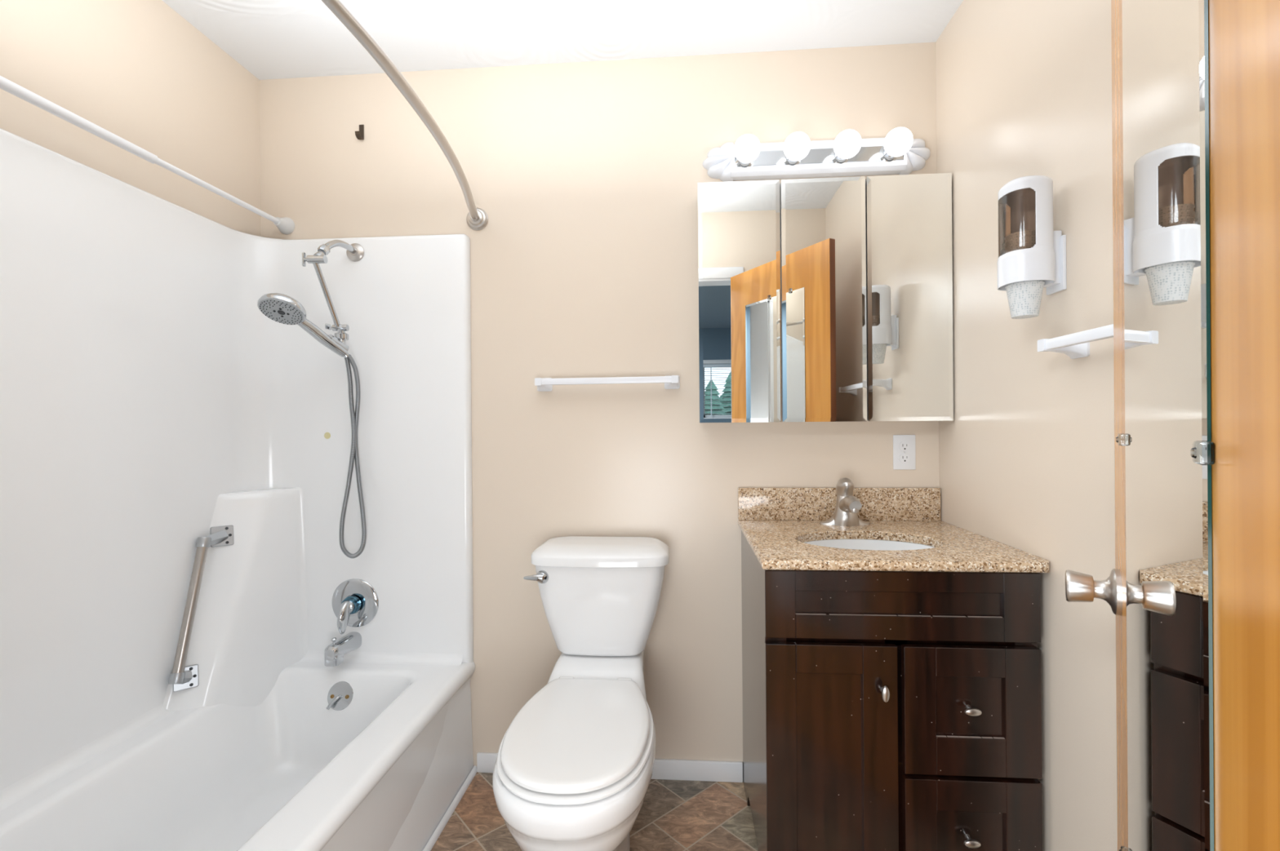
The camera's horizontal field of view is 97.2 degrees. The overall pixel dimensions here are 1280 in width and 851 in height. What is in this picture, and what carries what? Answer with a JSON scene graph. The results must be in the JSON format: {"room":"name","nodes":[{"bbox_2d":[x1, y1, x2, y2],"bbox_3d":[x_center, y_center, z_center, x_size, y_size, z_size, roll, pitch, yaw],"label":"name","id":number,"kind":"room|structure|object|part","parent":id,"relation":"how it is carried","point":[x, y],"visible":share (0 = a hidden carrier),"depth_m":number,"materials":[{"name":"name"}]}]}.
{"room":"bathroom","nodes":[
{"label":"bathroom","id":0,"kind":"room"},
{"bbox_2d":[0,0,260,236],"bbox_3d":[-1.456,0.037,1.188,0.120,2.517,1.635,0,0,4],"label":"wall","id":1,"kind":"structure","parent":0,"point":[138,71],"depth_m":1.56,"materials":[{"name":"beige paint"}]},
{"bbox_2d":[161,0,963,79],"bbox_3d":[-0.251,-1.281,1.157,2.550,0.100,1.755,0,0,4],"label":"ceiling","id":2,"kind":"structure","parent":0,"point":[271,39],"depth_m":1.75,"materials":[{"name":"white paint"}]},
{"bbox_2d":[431,772,758,850],"bbox_3d":[-0.238,1.186,1.069,2.310,0.001,1.695,0,0,4],"label":"floor","id":3,"kind":"structure","parent":0,"point":[673,815],"depth_m":1.68,"materials":[{"name":"tile"}]},
{"bbox_2d":[0,128,475,850],"bbox_3d":[-1.013,0.271,1.157,0.765,1.843,1.631,0,0,4],"label":"bathtub","id":4,"kind":"object","parent":3,"relation":"on","point":[149,403],"visible":0.98,"depth_m":1.62,"materials":[{"name":"white plastic"}]},
{"bbox_2d":[168,525,233,692],"bbox_3d":[-1.306,0.536,1.683,0.058,0.442,0.217,0,0,2],"label":"grab bar","id":5,"kind":"object","parent":4,"relation":"attached to","point":[182,677],"visible":1,"depth_m":1.64,"materials":[{"name":"grey metal"}]},
{"bbox_2d":[257,240,366,558],"bbox_3d":[-1.017,-0.089,1.787,0.128,1.071,0.339,0,0,27],"label":"shower","id":6,"kind":"object","parent":4,"relation":"attached to","point":[282,308],"visible":1,"depth_m":1.85,"materials":[{"name":"silver metal"}]},
{"bbox_3d":[-1.014,-0.284,1.797,0.035,0.117,0.172,0,0,29],"label":"handle","id":7,"kind":"part","parent":6,"relation":"part of","materials":[{"name":"silver metal"}]},
{"bbox_3d":[-1.000,-0.419,1.802,0.017,0.189,0.121,0,0,6],"label":"extension rod","id":8,"kind":"part","parent":6,"relation":"part of","materials":[{"name":"silver metal"}]},
{"bbox_3d":[-0.991,-0.560,1.840,0.034,0.103,0.203,0,0,4],"label":"shower arm","id":9,"kind":"part","parent":6,"relation":"part of","materials":[{"name":"silver metal"}]},
{"bbox_2d":[325,681,353,711],"bbox_3d":[-0.972,0.880,1.838,0.088,0.089,0.052,0,0,-16],"label":"overflow plate","id":10,"kind":"object","parent":4,"relation":"attached to","point":[340,696],"visible":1,"depth_m":1.83,"materials":[{"name":"silver metal"}]},
{"bbox_3d":[-0.985,0.891,1.817,0.044,0.038,0.016,0,0,-35],"label":"trip lever","id":11,"kind":"part","parent":10,"relation":"part of","materials":[{"name":"silver metal"}]},
{"bbox_2d":[324,631,361,666],"bbox_3d":[-0.989,0.731,1.876,0.055,0.082,0.136,0,0,4],"label":"tub spout","id":12,"kind":"object","parent":4,"relation":"attached to","point":[334,654],"visible":1,"depth_m":1.84,"materials":[{"name":"silver metal"}]},
{"bbox_3d":[-0.992,0.700,1.832,0.017,0.020,0.017,0,0,4],"label":"diverter knob","id":13,"kind":"part","parent":12,"relation":"part of","materials":[{"name":"silver metal"}]},
{"bbox_2d":[332,578,378,634],"bbox_3d":[-0.982,0.610,1.898,0.166,0.166,0.090,0,0,4],"label":"shower valve","id":14,"kind":"object","parent":4,"relation":"attached to","point":[355,602],"visible":1,"depth_m":1.93,"materials":[{"name":"silver metal"}]},
{"bbox_3d":[-0.983,0.640,1.883,0.048,0.107,0.060,0,0,4],"label":"lever handle","id":15,"kind":"part","parent":14,"relation":"part of","materials":[{"name":"silver metal"}]},
{"bbox_2d":[422,765,476,850],"bbox_3d":[-0.624,1.180,1.128,0.012,0.018,1.634,0,0,4],"label":"trim","id":16,"kind":"structure","parent":4,"relation":"attached to","point":[447,815],"depth_m":1.72,"materials":[{"name":"white paint"}]},
{"bbox_2d":[492,536,669,850],"bbox_3d":[-0.145,0.778,1.500,0.436,0.813,0.778,0,0,4],"label":"toilet","id":17,"kind":"object","parent":3,"relation":"on","point":[573,771],"visible":1,"depth_m":1.43,"materials":[{"name":"white ceramic"}]},
{"bbox_3d":[-0.313,0.460,1.701,0.074,0.040,0.029,0,0,4],"label":"flush lever","id":18,"kind":"part","parent":17,"relation":"part of","materials":[{"name":"silver metal"}]},
{"bbox_3d":[-0.148,0.757,1.389,0.365,0.014,0.517,0,0,4],"label":"seat","id":19,"kind":"part","parent":17,"relation":"part of","materials":[{"name":"white plastic"}]},
{"bbox_3d":[-0.148,0.738,1.389,0.344,0.017,0.496,0,0,4],"label":"lid","id":20,"kind":"part","parent":17,"relation":"part of","materials":[{"name":"white plastic"}]},
{"bbox_3d":[-0.120,0.564,1.787,0.406,0.280,0.201,0,0,4],"label":"tank","id":21,"kind":"part","parent":17,"relation":"part of","materials":[{"name":"white ceramic"}]},
{"bbox_3d":[-0.122,0.398,1.783,0.426,0.053,0.209,0,0,4],"label":"tank lid","id":22,"kind":"part","parent":17,"relation":"part of","materials":[{"name":"white ceramic"}]},
{"bbox_2d":[741,531,1042,850],"bbox_3d":[0.625,0.756,1.561,0.620,0.845,0.582,0,0,4],"label":"vanity cabinet","id":23,"kind":"object","parent":3,"relation":"on","point":[883,711],"visible":0.96,"depth_m":1.30,"materials":[{"name":"brown wood"}]},
{"bbox_3d":[0.447,0.804,1.321,0.300,0.586,0.019,0,0,4],"label":"door","id":24,"kind":"part","parent":23,"relation":"part of","materials":[{"name":"brown wood"}]},
{"bbox_3d":[0.557,0.609,1.289,0.017,0.037,0.030,0,0,4],"label":"knob","id":25,"kind":"part","parent":23,"relation":"part of","materials":[{"name":"silver metal"}]},
{"bbox_2d":[737,487,1049,573],"bbox_3d":[0.626,0.337,1.567,0.646,0.267,0.571,0,0,4],"label":"countertop","id":26,"kind":"structure","parent":23,"relation":"on","point":[906,531],"depth_m":1.64,"materials":[{"name":"beige stone"}]},
{"bbox_2d":[819,477,870,526],"bbox_3d":[0.653,0.235,1.739,0.137,0.146,0.153,0,0,-24],"label":"faucet","id":27,"kind":"object","parent":26,"relation":"on","point":[847,507],"visible":1,"depth_m":1.73,"materials":[{"name":"silver metal"}]},
{"bbox_3d":[0.640,0.193,1.760,0.051,0.062,0.070,0,0,4],"label":"handle","id":28,"kind":"part","parent":27,"relation":"part of","materials":[{"name":"silver metal"}]},
{"bbox_3d":[0.638,0.260,1.725,0.092,0.097,0.150,0,0,4],"label":"spout","id":29,"kind":"part","parent":27,"relation":"part of","materials":[{"name":"silver metal"}]},
{"bbox_2d":[804,539,934,551],"bbox_3d":[0.616,0.402,1.526,0.391,0.138,0.264,0,0,4],"label":"sink","id":30,"kind":"object","parent":26,"relation":"in","point":[860,544],"depth_m":1.64,"materials":[{"name":"white ceramic"}]},
{"bbox_3d":[0.601,0.416,1.309,0.616,0.158,0.019,0,0,4],"label":"false drawer","id":31,"kind":"part","parent":23,"relation":"part of","materials":[{"name":"brown wood"}]},
{"bbox_3d":[0.760,0.655,1.298,0.301,0.293,0.019,0,0,4],"label":"drawer","id":32,"kind":"part","parent":23,"relation":"part of","materials":[{"name":"brown wood"}]},
{"bbox_3d":[0.762,0.954,1.298,0.301,0.282,0.019,0,0,4],"label":"drawer","id":33,"kind":"part","parent":23,"relation":"part of","materials":[{"name":"brown wood"}]},
{"bbox_3d":[0.752,0.946,1.285,0.037,0.017,0.030,0,0,4],"label":"knob","id":34,"kind":"part","parent":23,"relation":"part of","materials":[{"name":"silver metal"}]},
{"bbox_3d":[0.754,0.648,1.285,0.037,0.017,0.030,0,0,4],"label":"knob","id":35,"kind":"part","parent":23,"relation":"part of","materials":[{"name":"silver metal"}]},
{"bbox_2d":[259,42,938,766],"bbox_3d":[-0.180,0.026,1.974,2.550,2.517,0.120,0,0,4],"label":"wall","id":36,"kind":"structure","parent":0,"point":[585,176],"depth_m":1.91,"materials":[{"name":"beige paint"}]},
{"bbox_2d":[0,75,294,234],"bbox_3d":[-1.305,-0.702,1.176,0.060,0.060,1.635,0,0,4],"label":"tension rod","id":37,"kind":"object","parent":36,"relation":"attached to","point":[286,225],"visible":1,"depth_m":1.39,"materials":[{"name":"white plastic"}]},
{"bbox_2d":[355,124,364,139],"bbox_3d":[-0.972,-1.022,1.956,0.017,0.055,0.028,0,0,4],"label":"wall hook","id":38,"kind":"object","parent":36,"relation":"attached to","point":[359,135],"visible":1,"depth_m":1.97,"materials":[{"name":"brown metal"}]},
{"bbox_2d":[320,0,488,231],"bbox_3d":[-0.570,-0.708,1.121,0.174,0.076,1.635,0,0,4],"label":"shower curtain rod","id":39,"kind":"object","parent":36,"relation":"attached to","point":[477,219],"visible":1,"depth_m":1.20,"materials":[{"name":"silver metal"}]},
{"bbox_2d":[534,375,679,391],"bbox_3d":[-0.110,-0.142,1.879,0.483,0.047,0.057,0,0,4],"label":"towel bar","id":40,"kind":"object","parent":36,"relation":"attached to","point":[671,382],"visible":1,"depth_m":1.86,"materials":[{"name":"white plastic"}]},
{"bbox_3d":[-0.326,-0.139,1.895,0.051,0.045,0.057,0,0,4],"label":"post","id":41,"kind":"part","parent":40,"relation":"part of","materials":[{"name":"white plastic"}]},
{"bbox_3d":[0.105,-0.144,1.863,0.051,0.045,0.057,0,0,4],"label":"post","id":42,"kind":"part","parent":40,"relation":"part of","materials":[{"name":"white plastic"}]},
{"bbox_2d":[476,752,742,782],"bbox_3d":[-0.109,1.152,1.904,0.901,0.064,0.012,0,0,4],"label":"baseboard","id":43,"kind":"structure","parent":36,"relation":"attached to","point":[664,769],"depth_m":1.88,"materials":[{"name":"white paint"}]},
{"bbox_2d":[702,127,930,182],"bbox_3d":[0.568,-0.874,1.776,0.734,0.130,0.162,0,0,4],"label":"vanity light","id":44,"kind":"object","parent":36,"relation":"attached to","point":[849,154],"visible":1,"depth_m":1.81,"materials":[{"name":"white plastic"}]},
{"bbox_2d":[734,157,753,168],"bbox_3d":[0.337,-0.862,1.814,0.060,0.060,0.036,0,0,4],"label":"socket","id":45,"kind":"object","parent":44,"relation":"attached to","point":[738,164],"depth_m":1.83,"materials":[{"name":"silver metal"}]},
{"bbox_3d":[0.333,-0.859,1.755,0.081,0.081,0.086,0,0,4],"label":"globe bulb","id":46,"kind":"part","parent":44,"relation":"part of","materials":[{"name":"white glass"}]},
{"bbox_2d":[782,152,800,165],"bbox_3d":[0.489,-0.864,1.802,0.060,0.060,0.036,0,0,4],"label":"socket","id":47,"kind":"object","parent":44,"relation":"attached to","point":[786,162],"depth_m":1.82,"materials":[{"name":"silver metal"}]},
{"bbox_3d":[0.484,-0.861,1.744,0.081,0.081,0.086,0,0,4],"label":"globe bulb","id":48,"kind":"part","parent":44,"relation":"part of","materials":[{"name":"white glass"}]},
{"bbox_2d":[831,149,848,164],"bbox_3d":[0.640,-0.865,1.791,0.060,0.060,0.036,0,0,4],"label":"socket","id":49,"kind":"object","parent":44,"relation":"attached to","point":[835,159],"depth_m":1.80,"materials":[{"name":"silver metal"}]},
{"bbox_3d":[0.636,-0.862,1.733,0.081,0.081,0.086,0,0,4],"label":"globe bulb","id":50,"kind":"part","parent":44,"relation":"part of","materials":[{"name":"white glass"}]},
{"bbox_2d":[879,146,897,161],"bbox_3d":[0.791,-0.866,1.780,0.060,0.060,0.036,0,0,4],"label":"socket","id":51,"kind":"object","parent":44,"relation":"attached to","point":[883,157],"depth_m":1.79,"materials":[{"name":"silver metal"}]},
{"bbox_3d":[0.786,-0.863,1.722,0.081,0.081,0.086,0,0,4],"label":"globe bulb","id":52,"kind":"part","parent":44,"relation":"part of","materials":[{"name":"white glass"}]},
{"bbox_2d":[697,173,953,422],"bbox_3d":[0.571,-0.388,1.800,0.768,0.753,0.113,0,0,4],"label":"medicine cabinet","id":53,"kind":"object","parent":36,"relation":"attached to","point":[821,300],"visible":1,"depth_m":1.74,"materials":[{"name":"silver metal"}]},
{"bbox_3d":[0.310,-0.386,1.764,0.253,0.753,0.004,0,0,4],"label":"mirror door","id":54,"kind":"part","parent":53,"relation":"part of","materials":[{"name":"silver metal"}]},
{"bbox_3d":[0.568,-0.388,1.745,0.255,0.753,0.004,0,0,4],"label":"mirror door","id":55,"kind":"part","parent":53,"relation":"part of","materials":[{"name":"silver metal"}]},
{"bbox_3d":[0.825,-0.390,1.726,0.251,0.753,0.004,0,0,4],"label":"mirror door","id":56,"kind":"part","parent":53,"relation":"part of","materials":[{"name":"silver metal"}]},
{"bbox_2d":[737,487,941,520],"bbox_3d":[0.644,0.256,1.842,0.642,0.105,0.020,0,0,4],"label":"backsplash","id":57,"kind":"structure","parent":36,"relation":"attached to","point":[791,504],"depth_m":1.83,"materials":[{"name":"beige stone"}]},
{"bbox_2d":[893,435,915,470],"bbox_3d":[0.858,0.087,1.833,0.070,0.113,0.007,0,0,4],"label":"power outlet","id":58,"kind":"object","parent":36,"relation":"attached to","point":[904,446],"visible":1,"depth_m":1.83,"materials":[{"name":"white plastic"}]},
{"bbox_2d":[898,442,910,450],"bbox_3d":[0.858,0.068,1.831,0.034,0.028,0.003,0,0,4],"label":"receptacle","id":59,"kind":"object","parent":58,"relation":"attached to","point":[902,446],"depth_m":1.83,"materials":[{"name":"white plastic"}]},
{"bbox_2d":[899,453,910,462],"bbox_3d":[0.858,0.106,1.831,0.034,0.028,0.003,0,0,4],"label":"receptacle","id":60,"kind":"object","parent":58,"relation":"attached to","point":[904,458],"depth_m":1.83,"materials":[{"name":"white plastic"}]},
{"bbox_2d":[935,0,1117,850],"bbox_3d":[0.967,0.018,1.009,0.120,2.517,1.635,0,0,4],"label":"wall","id":61,"kind":"structure","parent":0,"point":[1024,87],"depth_m":1.28,"materials":[{"name":"beige paint"}]},
{"bbox_2d":[997,175,1066,295],"bbox_3d":[0.860,-0.415,1.246,0.120,0.243,0.097,0,0,4],"label":"dispenser","id":62,"kind":"object","parent":61,"relation":"attached to","point":[1029,199],"visible":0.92,"depth_m":1.22,"materials":[{"name":"white plastic"}]},
{"bbox_2d":[1006,246,1032,253],"bbox_3d":[0.849,-0.349,1.247,0.072,0.071,0.072,0,0,4],"label":"paper cup","id":63,"kind":"object","parent":62,"relation":"in","point":[1029,246],"visible":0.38,"depth_m":1.22,"materials":[{"name":"white paper"}]},
{"bbox_2d":[1004,229,1035,241],"bbox_3d":[0.849,-0.385,1.247,0.072,0.071,0.072,0,0,4],"label":"paper cup","id":64,"kind":"object","parent":62,"relation":"in","point":[1032,232],"visible":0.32,"depth_m":1.22,"materials":[{"name":"white paper"}]},
{"bbox_2d":[1004,235,1035,247],"bbox_3d":[0.849,-0.373,1.247,0.072,0.071,0.072,0,0,4],"label":"paper cup","id":65,"kind":"object","parent":62,"relation":"in","point":[1032,237],"visible":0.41,"depth_m":1.22,"materials":[{"name":"white paper"}]},
{"bbox_2d":[1004,240,1035,253],"bbox_3d":[0.849,-0.361,1.247,0.072,0.071,0.072,0,0,4],"label":"paper cup","id":66,"kind":"object","parent":62,"relation":"in","point":[1031,243],"visible":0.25,"depth_m":1.22,"materials":[{"name":"white paper"}]},
{"bbox_2d":[1004,280,1044,319],"bbox_3d":[0.850,-0.276,1.247,0.072,0.071,0.072,0,0,4],"label":"paper cup","id":67,"kind":"object","parent":62,"relation":"in","point":[1024,298],"visible":1,"depth_m":1.22,"materials":[{"name":"white paper"}]},
{"bbox_2d":[1037,324,1113,359],"bbox_3d":[0.864,-0.163,0.953,0.074,0.045,0.501,0,0,4],"label":"towel bar","id":68,"kind":"object","parent":61,"relation":"attached to","point":[1075,345],"visible":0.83,"depth_m":1.13,"materials":[{"name":"white plastic"}]},
{"bbox_3d":[0.881,-0.163,1.178,0.074,0.045,0.051,0,0,4],"label":"post","id":69,"kind":"part","parent":68,"relation":"part of","materials":[{"name":"white plastic"}]},
{"bbox_3d":[-0.310,0.029,0.223,2.550,2.517,0.120,0,0,4],"label":"wall","id":70,"kind":"structure","parent":0,"visible":0},
{"bbox_2d":[1065,0,1279,850],"bbox_3d":[0.537,0.161,0.563,0.163,2.018,0.766,0,0,35],"label":"door","id":71,"kind":"structure","parent":70,"relation":"in","point":[1192,591],"depth_m":0.41,"materials":[{"name":"brown wood"}]},
{"bbox_3d":[0.671,0.247,0.862,0.034,0.048,0.048,0,0,35],"label":"knob","id":72,"kind":"part","parent":71,"relation":"part of","materials":[{"name":"silver metal"}]},
{"bbox_2d":[1115,0,1215,850],"bbox_3d":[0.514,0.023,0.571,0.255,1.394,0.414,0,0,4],"label":"mirror","id":73,"kind":"object","parent":71,"relation":"attached to","point":[1168,46],"depth_m":0.49,"materials":[{"name":"clear mirror"}]}
]}

